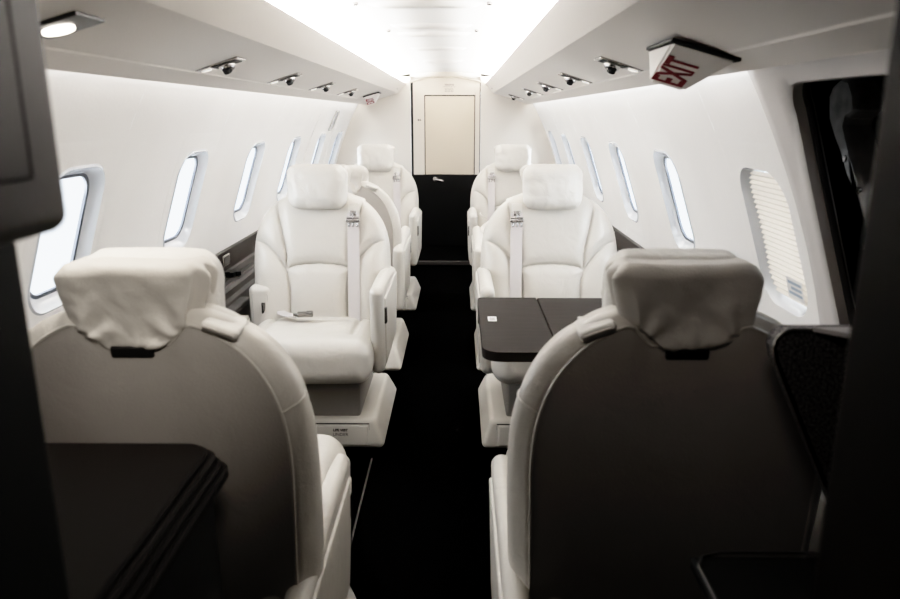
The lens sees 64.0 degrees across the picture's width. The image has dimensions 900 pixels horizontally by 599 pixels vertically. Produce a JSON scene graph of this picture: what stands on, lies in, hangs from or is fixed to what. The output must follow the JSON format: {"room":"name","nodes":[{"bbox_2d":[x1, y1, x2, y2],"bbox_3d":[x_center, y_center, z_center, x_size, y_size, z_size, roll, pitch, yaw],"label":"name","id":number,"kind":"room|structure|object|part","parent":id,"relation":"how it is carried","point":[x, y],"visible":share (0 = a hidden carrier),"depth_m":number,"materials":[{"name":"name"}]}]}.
{"room":"aircraft cabin","nodes":[
{"label":"aircraft cabin","id":0,"kind":"room"},
{"bbox_2d":[15,69,357,329],"bbox_3d":[-0.868,-0.376,2.624,0.277,0.834,6.450,0,14,1],"label":"wall","id":1,"kind":"structure","parent":0,"point":[94,115],"depth_m":2.21,"materials":[{"name":"white plastic"}]},
{"bbox_2d":[28,164,104,315],"bbox_3d":[-0.933,-0.147,1.749,0.138,0.352,0.272,0,14,1],"label":"window","id":2,"kind":"structure","parent":1,"relation":"in","point":[93,175],"depth_m":1.82,"materials":[{"name":"white plastic"}]},
{"bbox_2d":[40,11,104,38],"bbox_3d":[-0.577,-0.407,1.069,0.092,0.032,0.090,0,14,1],"label":"light","id":3,"kind":"object","parent":1,"relation":"attached to","point":[73,21],"visible":0.82,"depth_m":1.06,"materials":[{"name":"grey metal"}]},
{"bbox_2d":[163,149,207,246],"bbox_3d":[-0.924,-0.341,2.504,0.138,0.352,0.272,0,14,1],"label":"window","id":4,"kind":"structure","parent":1,"relation":"in","point":[180,238],"depth_m":2.60,"materials":[{"name":"white plastic"}]},
{"bbox_2d":[196,56,245,74],"bbox_3d":[-0.587,-0.595,1.836,0.114,0.044,0.080,0,14,1],"label":"light","id":5,"kind":"object","parent":1,"relation":"attached to","point":[227,66],"visible":0.95,"depth_m":1.82,"materials":[{"name":"silver metal"}]},
{"bbox_2d":[38,0,404,104],"bbox_3d":[-0.540,-0.952,3.066,0.328,0.164,5.300,0,14,1],"label":"overhead panel","id":6,"kind":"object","parent":1,"relation":"attached to","point":[167,41],"depth_m":1.57,"materials":[{"name":"white painted plastic"}]},
{"bbox_2d":[363,92,380,104],"bbox_3d":[-0.515,-1.332,4.775,0.106,0.083,0.151,0,14,1],"label":"exit sign","id":7,"kind":"object","parent":6,"relation":"attached to","point":[371,98],"visible":1,"depth_m":4.73,"materials":[{"name":"white plastic"}]},
{"bbox_2d":[222,253,229,267],"bbox_3d":[-0.968,-0.169,3.117,0.006,0.052,0.090,0,14,1],"label":"outlet plate","id":8,"kind":"object","parent":1,"relation":"attached to","point":[226,258],"visible":1,"depth_m":3.11,"materials":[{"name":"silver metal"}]},
{"bbox_2d":[215,230,257,321],"bbox_3d":[-0.916,0.201,2.772,0.180,0.634,6.450,0,14,1],"label":"trim","id":9,"kind":"structure","parent":1,"relation":"attached to","point":[236,287],"depth_m":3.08,"materials":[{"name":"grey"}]},
{"bbox_2d":[224,269,240,277],"bbox_3d":[-0.923,-0.110,3.059,0.072,0.022,0.071,0,14,1],"label":"cup holder","id":10,"kind":"object","parent":9,"relation":"on","point":[228,273],"visible":0.95,"depth_m":3.04,"materials":[{"name":"black paint"}]},
{"bbox_2d":[227,297,249,315],"bbox_3d":[-0.852,0.220,2.812,0.068,0.378,0.402,0,14,1],"label":"console","id":11,"kind":"object","parent":1,"relation":"attached to","point":[240,306],"visible":0.21,"depth_m":2.86,"materials":[{"name":"grey"}]},
{"bbox_2d":[233,141,264,221],"bbox_3d":[-0.916,-0.534,3.260,0.138,0.352,0.272,0,14,1],"label":"window","id":12,"kind":"structure","parent":1,"relation":"in","point":[241,212],"depth_m":3.36,"materials":[{"name":"white plastic"}]},
{"bbox_2d":[268,72,301,85],"bbox_3d":[-0.579,-0.769,2.514,0.114,0.044,0.080,0,14,1],"label":"light","id":13,"kind":"object","parent":1,"relation":"attached to","point":[289,79],"visible":0.94,"depth_m":2.50,"materials":[{"name":"silver metal"}]},
{"bbox_2d":[277,136,300,200],"bbox_3d":[-0.907,-0.728,4.015,0.138,0.352,0.272,0,14,1],"label":"window","id":14,"kind":"structure","parent":1,"relation":"in","point":[282,192],"depth_m":4.11,"materials":[{"name":"white"}]},
{"bbox_2d":[302,114,320,163],"bbox_3d":[-0.870,-0.851,4.386,0.195,0.545,0.007,0,14,1],"label":"trim","id":15,"kind":"structure","parent":1,"relation":"attached to","point":[320,114],"depth_m":4.35,"materials":[{"name":"white plastic"}]},
{"bbox_2d":[310,133,325,163],"bbox_3d":[-0.898,-0.922,4.771,0.138,0.352,0.272,0,14,1],"label":"window","id":16,"kind":"structure","parent":1,"relation":"in","point":[321,139],"depth_m":4.86,"materials":[{"name":"white"}]},
{"bbox_2d":[309,82,334,91],"bbox_3d":[-0.571,-0.945,3.202,0.114,0.044,0.080,0,14,1],"label":"light","id":17,"kind":"object","parent":1,"relation":"attached to","point":[325,87],"visible":0.91,"depth_m":3.18,"materials":[{"name":"silver metal"}]},
{"bbox_2d":[323,114,340,163],"bbox_3d":[-0.862,-1.042,5.132,0.195,0.545,0.007,0,14,1],"label":"trim","id":18,"kind":"structure","parent":1,"relation":"attached to","point":[340,114],"depth_m":5.10,"materials":[{"name":"white plastic"}]},
{"bbox_2d":[328,110,339,130],"bbox_3d":[-0.787,-1.215,4.891,0.069,0.133,0.126,0,14,1],"label":"handle recess","id":19,"kind":"object","parent":1,"relation":"attached to","point":[335,117],"visible":1,"depth_m":4.90,"materials":[{"name":"white plastic"}]},
{"bbox_2d":[328,131,341,163],"bbox_3d":[-0.890,-1.100,5.468,0.138,0.352,0.272,0,14,1],"label":"window","id":20,"kind":"structure","parent":1,"relation":"in","point":[339,135],"depth_m":5.57,"materials":[{"name":"white"}]},
{"bbox_2d":[337,88,357,95],"bbox_3d":[-0.562,-1.136,3.948,0.114,0.044,0.080,0,14,1],"label":"light","id":21,"kind":"object","parent":1,"relation":"attached to","point":[349,92],"visible":0.88,"depth_m":3.93,"materials":[{"name":"silver metal"}]},
{"bbox_2d":[267,0,556,76],"bbox_3d":[-0.062,-1.083,3.208,1.340,0.145,4.950,0,14,1],"label":"ceiling","id":22,"kind":"structure","parent":0,"point":[502,25],"depth_m":2.67,"materials":[{"name":"white plastic"}]},
{"bbox_2d":[366,0,481,8],"bbox_3d":[-0.075,-0.872,2.131,0.340,0.019,0.050,0,14,1],"label":"trim","id":23,"kind":"structure","parent":22,"relation":"attached to","point":[411,3],"depth_m":2.12,"materials":[{"name":"white plastic"}]},
{"bbox_2d":[390,23,471,28],"bbox_3d":[-0.069,-1.006,2.654,0.300,0.019,0.050,0,14,1],"label":"trim","id":24,"kind":"structure","parent":22,"relation":"attached to","point":[411,25],"depth_m":2.64,"materials":[{"name":"white plastic"}]},
{"bbox_2d":[396,31,471,36],"bbox_3d":[-0.066,-1.070,2.906,0.310,0.019,0.030,0,14,1],"label":"trim","id":25,"kind":"structure","parent":22,"relation":"attached to","point":[430,33],"depth_m":2.90,"materials":[{"name":"white plastic"}]},
{"bbox_2d":[410,47,466,50],"bbox_3d":[-0.058,-1.237,3.555,0.280,0.019,0.050,0,14,1],"label":"trim","id":26,"kind":"structure","parent":22,"relation":"attached to","point":[413,48],"depth_m":3.54,"materials":[{"name":"white plastic"}]},
{"bbox_2d":[421,60,462,62],"bbox_3d":[-0.049,-1.448,4.378,0.260,0.018,0.050,0,14,1],"label":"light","id":27,"kind":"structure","parent":22,"relation":"attached to","point":[425,61],"depth_m":4.37,"materials":[{"name":"white plastic"}]},
{"bbox_2d":[343,265,507,598],"bbox_3d":[-0.070,0.498,2.890,2.000,0.001,6.550,0,14,1],"label":"floor","id":28,"kind":"structure","parent":0,"point":[422,530],"depth_m":2.50,"materials":[{"name":"black carpet"}]},
{"bbox_2d":[0,242,69,598],"bbox_3d":[-0.644,0.538,0.496,0.604,1.111,0.440,0,14,1],"label":"partition","id":29,"kind":"structure","parent":28,"relation":"on","point":[32,566],"depth_m":0.57,"materials":[{"name":"black"}]},
{"bbox_2d":[0,0,65,245],"bbox_3d":[-0.597,-0.214,0.306,0.598,0.438,0.445,0,14,1],"label":"monitor","id":30,"kind":"object","parent":29,"relation":"on","point":[32,204],"visible":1,"depth_m":0.51,"materials":[{"name":"grey plastic"}]},
{"bbox_3d":[-0.307,-0.224,0.294,0.018,0.372,0.353,0,14,1],"label":"door","id":31,"kind":"part","parent":30,"relation":"part of","materials":[{"name":"grey plastic"}]},
{"bbox_2d":[46,443,227,598],"bbox_3d":[-0.605,0.610,0.959,0.572,0.743,0.402,0,14,1],"label":"table","id":32,"kind":"object","parent":28,"relation":"on","point":[136,520],"visible":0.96,"depth_m":0.90,"materials":[{"name":"black"}]},
{"bbox_3d":[-0.612,0.266,0.864,0.559,0.012,0.389,0,14,1],"label":"edge moulding","id":33,"kind":"part","parent":32,"relation":"part of","materials":[{"name":"black wood"}]},
{"bbox_3d":[-0.609,0.276,0.870,0.565,0.010,0.395,0,14,1],"label":"edge moulding","id":34,"kind":"part","parent":32,"relation":"part of","materials":[{"name":"black"}]},
{"bbox_3d":[-0.605,0.287,0.877,0.572,0.014,0.402,0,14,1],"label":"edge moulding","id":35,"kind":"part","parent":32,"relation":"part of","materials":[{"name":"black"}]},
{"bbox_2d":[29,247,355,598],"bbox_3d":[-0.500,0.355,1.462,0.547,0.984,0.690,0,14,1],"label":"seat","id":36,"kind":"object","parent":28,"relation":"on","point":[144,346],"visible":0.75,"depth_m":1.17,"materials":[{"name":"beige leather"}]},
{"bbox_3d":[-0.503,0.313,1.213,0.476,0.570,0.033,0,14,1],"label":"panel","id":37,"kind":"part","parent":36,"relation":"part of","materials":[{"name":"beige leather"}]},
{"bbox_3d":[-0.501,0.253,1.325,0.528,0.571,0.183,0,14,1],"label":"backrest","id":38,"kind":"part","parent":36,"relation":"part of","materials":[{"name":"beige leather"}]},
{"bbox_2d":[263,434,345,598],"bbox_3d":[-0.500,0.466,1.551,0.492,0.169,0.572,0,14,1],"label":"seat cushion","id":39,"kind":"object","parent":36,"relation":"on","point":[285,575],"depth_m":1.29,"materials":[{"name":"beige leather"}]},
{"bbox_3d":[-0.267,0.589,1.510,0.055,0.340,0.537,0,14,1],"label":"armrest","id":40,"kind":"part","parent":36,"relation":"part of","materials":[{"name":"beige leather"}]},
{"bbox_3d":[-0.243,0.599,1.508,0.018,0.260,0.459,0,14,1],"label":"panel","id":41,"kind":"part","parent":36,"relation":"part of","materials":[{"name":"beige leather"}]},
{"bbox_2d":[249,164,396,446],"bbox_3d":[-0.506,0.004,2.766,0.567,1.018,0.691,0,14,1],"label":"seat","id":42,"kind":"object","parent":28,"relation":"on","point":[324,289],"visible":0.94,"depth_m":2.81,"materials":[{"name":"beige leather"}]},
{"bbox_3d":[-0.741,0.071,2.964,0.092,0.318,0.260,0,14,1],"label":"armrest","id":43,"kind":"part","parent":42,"relation":"part of","materials":[{"name":"beige leather"}]},
{"bbox_3d":[-0.730,0.034,2.817,0.016,0.045,0.013,0,14,1],"label":"lever","id":44,"kind":"part","parent":42,"relation":"part of","materials":[{"name":"black plastic"}]},
{"bbox_2d":[258,316,373,383],"bbox_3d":[-0.516,0.160,2.745,0.492,0.169,0.572,0,14,1],"label":"seat cushion","id":45,"kind":"object","parent":42,"relation":"on","point":[324,349],"depth_m":2.49,"materials":[{"name":"beige leather"}]},
{"bbox_3d":[-0.514,-0.135,2.841,0.528,0.571,0.183,0,14,1],"label":"backrest","id":46,"kind":"part","parent":42,"relation":"part of","materials":[{"name":"beige leather"}]},
{"bbox_3d":[-0.513,-0.134,2.895,0.547,0.601,0.163,0,14,1],"label":"backrest","id":47,"kind":"part","parent":42,"relation":"part of","materials":[{"name":"beige leather"}]},
{"bbox_3d":[-0.518,0.499,2.662,0.430,0.076,0.026,0,14,1],"label":"access panel","id":48,"kind":"part","parent":42,"relation":"part of","materials":[{"name":"beige plastic"}]},
{"bbox_3d":[-0.256,0.055,2.786,0.055,0.340,0.537,0,14,1],"label":"armrest","id":49,"kind":"part","parent":42,"relation":"part of","materials":[{"name":"beige leather"}]},
{"bbox_3d":[-0.232,0.064,2.792,0.018,0.260,0.459,0,14,1],"label":"panel","id":50,"kind":"part","parent":42,"relation":"part of","materials":[{"name":"beige leather"}]},
{"bbox_2d":[351,458,372,543],"bbox_3d":[-0.284,0.641,2.315,0.007,0.007,0.560,0,14,1],"label":"track","id":51,"kind":"object","parent":28,"relation":"on","point":[361,499],"visible":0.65,"depth_m":2.29,"materials":[{"name":"grey metal"}]},
{"bbox_2d":[347,165,410,370],"bbox_3d":[-0.495,-0.207,3.687,0.567,0.968,0.691,0,14,1],"label":"seat","id":52,"kind":"object","parent":28,"relation":"on","point":[359,185],"visible":0.27,"depth_m":3.43,"materials":[{"name":"beige leather"}]},
{"bbox_3d":[-0.507,-0.257,3.436,0.476,0.570,0.033,0,14,1],"label":"panel","id":53,"kind":"part","parent":52,"relation":"part of","materials":[{"name":"beige leather"}]},
{"bbox_3d":[-0.506,-0.290,3.502,0.547,0.601,0.163,0,14,1],"label":"backrest","id":54,"kind":"part","parent":52,"relation":"part of","materials":[{"name":"beige leather"}]},
{"bbox_3d":[-0.246,-0.175,3.683,0.055,0.340,0.537,0,14,1],"label":"armrest","id":55,"kind":"part","parent":52,"relation":"part of","materials":[{"name":"beige leather"}]},
{"bbox_3d":[-0.221,-0.164,3.682,0.018,0.260,0.459,0,14,1],"label":"panel","id":56,"kind":"part","parent":52,"relation":"part of","materials":[{"name":"beige leather"}]},
{"bbox_2d":[355,144,421,310],"bbox_3d":[-0.474,-0.475,4.636,0.567,1.018,0.691,0,14,1],"label":"seat","id":57,"kind":"object","parent":28,"relation":"on","point":[392,178],"visible":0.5,"depth_m":4.67,"materials":[{"name":"beige leather"}]},
{"bbox_3d":[-0.483,-0.614,4.710,0.528,0.571,0.183,0,14,1],"label":"backrest","id":58,"kind":"part","parent":57,"relation":"part of","materials":[{"name":"beige leather"}]},
{"bbox_3d":[-0.486,0.020,4.532,0.430,0.076,0.026,0,14,1],"label":"access panel","id":59,"kind":"part","parent":57,"relation":"part of","materials":[{"name":"beige plastic"}]},
{"bbox_3d":[-0.482,-0.613,4.764,0.547,0.601,0.163,0,14,1],"label":"backrest","id":60,"kind":"part","parent":57,"relation":"part of","materials":[{"name":"beige leather"}]},
{"bbox_3d":[-0.225,-0.424,4.655,0.055,0.340,0.537,0,14,1],"label":"armrest","id":61,"kind":"part","parent":57,"relation":"part of","materials":[{"name":"beige leather"}]},
{"bbox_3d":[-0.200,-0.415,4.661,0.018,0.260,0.459,0,14,1],"label":"panel","id":62,"kind":"part","parent":57,"relation":"part of","materials":[{"name":"beige leather"}]},
{"bbox_2d":[471,212,487,370],"bbox_3d":[0.396,-0.111,3.755,0.568,0.749,0.795,0,14,1],"label":"seat","id":63,"kind":"object","parent":28,"relation":"on","point":[478,232],"visible":0.02,"depth_m":3.51,"materials":[{"name":"beige leather"}]},
{"bbox_3d":[0.121,-0.163,3.678,0.018,0.260,0.459,0,14,1],"label":"panel","id":64,"kind":"part","parent":63,"relation":"part of","materials":[{"name":"beige leather"}]},
{"bbox_3d":[0.146,-0.174,3.679,0.055,0.340,0.537,0,14,1],"label":"armrest","id":65,"kind":"part","parent":63,"relation":"part of","materials":[{"name":"beige leather"}]},
{"bbox_2d":[467,144,531,310],"bbox_3d":[0.397,-0.473,4.626,0.567,1.018,0.691,0,14,1],"label":"seat","id":66,"kind":"object","parent":28,"relation":"on","point":[498,181],"visible":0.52,"depth_m":4.67,"materials":[{"name":"beige leather"}]},
{"bbox_3d":[0.123,-0.414,4.657,0.018,0.260,0.459,0,14,1],"label":"panel","id":67,"kind":"part","parent":66,"relation":"part of","materials":[{"name":"beige leather"}]},
{"bbox_3d":[0.147,-0.423,4.651,0.055,0.340,0.537,0,14,1],"label":"armrest","id":68,"kind":"part","parent":66,"relation":"part of","materials":[{"name":"beige leather"}]},
{"bbox_3d":[0.407,-0.612,4.701,0.528,0.571,0.183,0,14,1],"label":"backrest","id":69,"kind":"part","parent":66,"relation":"part of","materials":[{"name":"beige leather"}]},
{"bbox_3d":[0.408,-0.611,4.755,0.547,0.601,0.163,0,14,1],"label":"backrest","id":70,"kind":"part","parent":66,"relation":"part of","materials":[{"name":"beige leather"}]},
{"bbox_2d":[475,164,616,447],"bbox_3d":[0.385,0.006,2.757,0.567,1.018,0.691,0,14,1],"label":"seat","id":71,"kind":"object","parent":28,"relation":"on","point":[549,239],"visible":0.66,"depth_m":2.80,"materials":[{"name":"beige leather"}]},
{"bbox_3d":[0.111,0.065,2.788,0.018,0.260,0.459,0,14,1],"label":"panel","id":72,"kind":"part","parent":71,"relation":"part of","materials":[{"name":"beige leather"}]},
{"bbox_3d":[0.136,0.056,2.781,0.055,0.340,0.537,0,14,1],"label":"armrest","id":73,"kind":"part","parent":71,"relation":"part of","materials":[{"name":"beige leather"}]},
{"bbox_3d":[0.392,0.501,2.652,0.430,0.076,0.026,0,14,1],"label":"access panel","id":74,"kind":"part","parent":71,"relation":"part of","materials":[{"name":"beige plastic"}]},
{"bbox_2d":[491,361,531,383],"bbox_3d":[0.394,0.162,2.736,0.492,0.169,0.572,0,14,1],"label":"seat cushion","id":75,"kind":"object","parent":71,"relation":"on","point":[505,372],"depth_m":2.48,"materials":[{"name":"beige leather"}]},
{"bbox_3d":[0.396,-0.132,2.885,0.547,0.601,0.163,0,14,1],"label":"backrest","id":76,"kind":"part","parent":71,"relation":"part of","materials":[{"name":"beige leather"}]},
{"bbox_3d":[0.396,-0.133,2.831,0.528,0.571,0.183,0,14,1],"label":"backrest","id":77,"kind":"part","parent":71,"relation":"part of","materials":[{"name":"beige leather"}]},
{"bbox_2d":[488,248,821,598],"bbox_3d":[0.369,0.358,1.452,0.561,0.984,0.690,0,14,1],"label":"seat","id":78,"kind":"object","parent":28,"relation":"on","point":[656,431],"visible":0.94,"depth_m":1.18,"materials":[{"name":"beige leather"}]},
{"bbox_3d":[0.098,0.600,1.505,0.018,0.260,0.459,0,14,1],"label":"panel","id":79,"kind":"part","parent":78,"relation":"part of","materials":[{"name":"beige leather"}]},
{"bbox_3d":[0.123,0.590,1.506,0.055,0.340,0.537,0,14,1],"label":"armrest","id":80,"kind":"part","parent":78,"relation":"part of","materials":[{"name":"beige leather"}]},
{"bbox_3d":[0.374,0.256,1.316,0.528,0.571,0.183,0,14,1],"label":"backrest","id":81,"kind":"part","parent":78,"relation":"part of","materials":[{"name":"beige leather"}]},
{"bbox_3d":[0.373,0.315,1.204,0.476,0.570,0.033,0,14,1],"label":"panel","id":82,"kind":"part","parent":78,"relation":"part of","materials":[{"name":"black plastic"}]},
{"bbox_2d":[690,551,817,598],"bbox_3d":[0.502,0.675,0.850,0.410,0.670,0.282,0,14,1],"label":"table","id":83,"kind":"object","parent":28,"relation":"on","point":[717,577],"visible":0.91,"depth_m":0.86,"materials":[{"name":"black wood"}]},
{"bbox_2d":[766,325,849,498],"bbox_3d":[0.576,0.487,1.034,0.268,0.903,0.175,0,14,1],"label":"panel","id":84,"kind":"object","parent":28,"relation":"on","point":[808,361],"visible":0.22,"depth_m":1.00,"materials":[{"name":"speckled black carpet"},{"name":"dark chrome"}]},
{"bbox_3d":[0.576,0.475,1.092,0.268,0.899,0.007,0,14,1],"label":"edge trim","id":85,"kind":"part","parent":84,"relation":"part of","materials":[{"name":"silver metal"}]},
{"bbox_2d":[811,0,899,598],"bbox_3d":[0.538,0.343,0.435,0.532,1.520,0.285,0,14,1],"label":"wall","id":86,"kind":"structure","parent":28,"relation":"on","point":[858,556],"depth_m":0.46,"materials":[{"name":"black plastic"}]},
{"bbox_2d":[336,72,554,173],"bbox_3d":[-0.035,-1.081,5.789,1.871,1.620,0.050,0,14,1],"label":"wall","id":87,"kind":"structure","parent":0,"point":[503,120],"depth_m":5.69,"materials":[{"name":"white plastic"}]},
{"bbox_2d":[410,76,480,264],"bbox_3d":[-0.035,-1.008,5.779,0.554,1.505,0.090,0,14,1],"label":"door","id":88,"kind":"structure","parent":87,"relation":"in","point":[445,110],"depth_m":5.76,"materials":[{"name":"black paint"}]},
{"bbox_3d":[-0.246,-1.360,5.700,0.088,0.730,0.012,0,14,1],"label":"frame","id":89,"kind":"part","parent":88,"relation":"part of","materials":[{"name":"beige plastic"}]},
{"bbox_3d":[-0.028,-0.726,5.866,0.523,0.574,0.017,0,14,1],"label":"panel","id":90,"kind":"part","parent":88,"relation":"part of","materials":[{"name":"black paint"}]},
{"bbox_3d":[-0.035,-1.711,5.597,0.554,0.054,0.014,0,14,1],"label":"head trim","id":91,"kind":"part","parent":88,"relation":"part of","materials":[{"name":"beige plastic"}]},
{"bbox_3d":[-0.002,-1.301,5.718,0.388,0.607,0.016,0,14,1],"label":"panel","id":92,"kind":"part","parent":88,"relation":"part of","materials":[{"name":"beige plastic"}]},
{"bbox_3d":[0.216,-1.352,5.697,0.035,0.716,0.012,0,14,1],"label":"frame","id":93,"kind":"part","parent":88,"relation":"part of","materials":[{"name":"beige plastic"}]},
{"bbox_2d":[533,71,819,324],"bbox_3d":[0.738,-0.632,3.623,0.277,0.834,4.351,0,14,1],"label":"wall","id":94,"kind":"structure","parent":0,"point":[710,136],"depth_m":2.15,"materials":[{"name":"white plastic"}]},
{"bbox_2d":[477,297,601,361],"bbox_3d":[0.388,0.135,1.976,0.615,0.157,0.530,0,14,1],"label":"folding table","id":95,"kind":"object","parent":94,"relation":"attached to","point":[512,329],"visible":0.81,"depth_m":1.96,"materials":[{"name":"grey wood"}]},
{"bbox_2d":[537,82,562,91],"bbox_3d":[0.445,-0.943,3.191,0.114,0.044,0.080,0,14,1],"label":"light","id":96,"kind":"object","parent":94,"relation":"attached to","point":[545,87],"visible":0.91,"depth_m":3.17,"materials":[{"name":"silver metal"}]},
{"bbox_2d":[548,131,561,163],"bbox_3d":[0.814,-1.096,5.450,0.138,0.352,0.272,0,14,1],"label":"window","id":97,"kind":"structure","parent":94,"relation":"in","point":[551,137],"depth_m":5.55,"materials":[{"name":"white"}]},
{"bbox_2d":[561,133,575,164],"bbox_3d":[0.806,-0.917,4.753,0.138,0.352,0.272,0,14,1],"label":"window","id":98,"kind":"structure","parent":94,"relation":"in","point":[564,138],"depth_m":4.85,"materials":[{"name":"white"}]},
{"bbox_2d":[558,72,591,85],"bbox_3d":[0.437,-0.766,2.503,0.114,0.044,0.080,0,14,1],"label":"light","id":99,"kind":"object","parent":94,"relation":"attached to","point":[569,79],"visible":0.91,"depth_m":2.48,"materials":[{"name":"silver metal"}]},
{"bbox_2d":[580,137,603,201],"bbox_3d":[0.797,-0.723,3.997,0.138,0.352,0.272,0,14,1],"label":"window","id":100,"kind":"structure","parent":94,"relation":"in","point":[586,147],"depth_m":4.10,"materials":[{"name":"white"}]},
{"bbox_2d":[595,56,643,74],"bbox_3d":[0.429,-0.593,1.825,0.114,0.044,0.080,0,14,1],"label":"light","id":101,"kind":"object","parent":94,"relation":"attached to","point":[612,66],"visible":0.94,"depth_m":1.81,"materials":[{"name":"silver metal"}]},
{"bbox_2d":[609,141,637,222],"bbox_3d":[0.788,-0.530,3.241,0.138,0.352,0.272,0,14,1],"label":"window","id":102,"kind":"structure","parent":94,"relation":"in","point":[632,213],"depth_m":3.34,"materials":[{"name":"white plastic"}]},
{"bbox_2d":[613,229,638,249],"bbox_3d":[0.843,-0.247,3.432,0.001,0.078,4.890,0,14,1],"label":"trim","id":103,"kind":"structure","parent":94,"relation":"attached to","point":[622,243],"depth_m":3.52,"materials":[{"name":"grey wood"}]},
{"bbox_2d":[653,149,694,248],"bbox_3d":[0.780,-0.336,2.486,0.138,0.352,0.272,0,14,1],"label":"window","id":104,"kind":"structure","parent":94,"relation":"in","point":[682,240],"depth_m":2.59,"materials":[{"name":"white plastic"}]},
{"bbox_2d":[486,0,896,104],"bbox_3d":[0.411,-0.949,3.056,0.328,0.164,5.300,0,14,1],"label":"panel","id":105,"kind":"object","parent":94,"relation":"attached to","point":[569,37],"depth_m":1.21,"materials":[{"name":"white plastic"}]},
{"bbox_2d":[508,94,522,99],"bbox_3d":[0.466,-1.419,5.051,0.114,0.044,0.080,0,14,1],"label":"light","id":106,"kind":"object","parent":105,"relation":"attached to","point":[513,97],"visible":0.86,"depth_m":5.03,"materials":[{"name":"silver metal"}]},
{"bbox_2d":[522,88,542,95],"bbox_3d":[0.454,-1.134,3.937,0.114,0.044,0.080,0,14,1],"label":"light","id":107,"kind":"object","parent":105,"relation":"attached to","point":[528,92],"visible":0.84,"depth_m":3.92,"materials":[{"name":"silver metal"}]},
{"bbox_2d":[646,37,741,89],"bbox_3d":[0.441,-0.434,1.339,0.135,0.084,0.178,0,14,1],"label":"exit sign","id":108,"kind":"object","parent":105,"relation":"attached to","point":[676,63],"visible":1,"depth_m":1.29,"materials":[{"name":"white plastic"}]},
{"bbox_3d":[0.446,-0.455,1.334,0.128,0.007,0.178,15,14,-3],"label":"mounting plate","id":109,"kind":"part","parent":108,"relation":"part of","materials":[{"name":"black"}]},
{"bbox_2d":[612,225,824,556],"bbox_3d":[0.774,0.206,2.754,0.180,0.634,6.450,0,14,1],"label":"trim","id":110,"kind":"structure","parent":94,"relation":"attached to","point":[815,537],"depth_m":1.38,"materials":[{"name":"grey"}]},
{"bbox_2d":[740,168,807,316],"bbox_3d":[0.785,-0.140,1.710,0.158,0.343,0.260,0,14,1],"label":"window","id":111,"kind":"structure","parent":94,"relation":"in","point":[768,213],"depth_m":1.75,"materials":[{"name":"white plastic"}]},
{"bbox_2d":[787,279,802,299],"bbox_3d":[0.817,-0.024,1.706,0.009,0.033,0.070,0,14,1],"label":"print","id":112,"kind":"object","parent":111,"relation":"attached to","point":[795,286],"depth_m":1.70,"materials":[{"name":"blue"}]},
{"bbox_2d":[748,49,889,324],"bbox_3d":[0.848,-0.002,0.937,0.603,1.108,1.235,0,14,1],"label":"door","id":113,"kind":"structure","parent":94,"relation":"in","point":[794,99],"depth_m":1.39,"materials":[{"name":"grey plastic"}]},
{"bbox_2d":[830,78,881,248],"bbox_3d":[0.790,-0.265,1.381,0.056,0.312,0.217,0,14,1],"label":"strut","id":114,"kind":"object","parent":113,"relation":"attached to","point":[854,102],"visible":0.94,"depth_m":1.38,"materials":[{"name":"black metal"}]}
]}

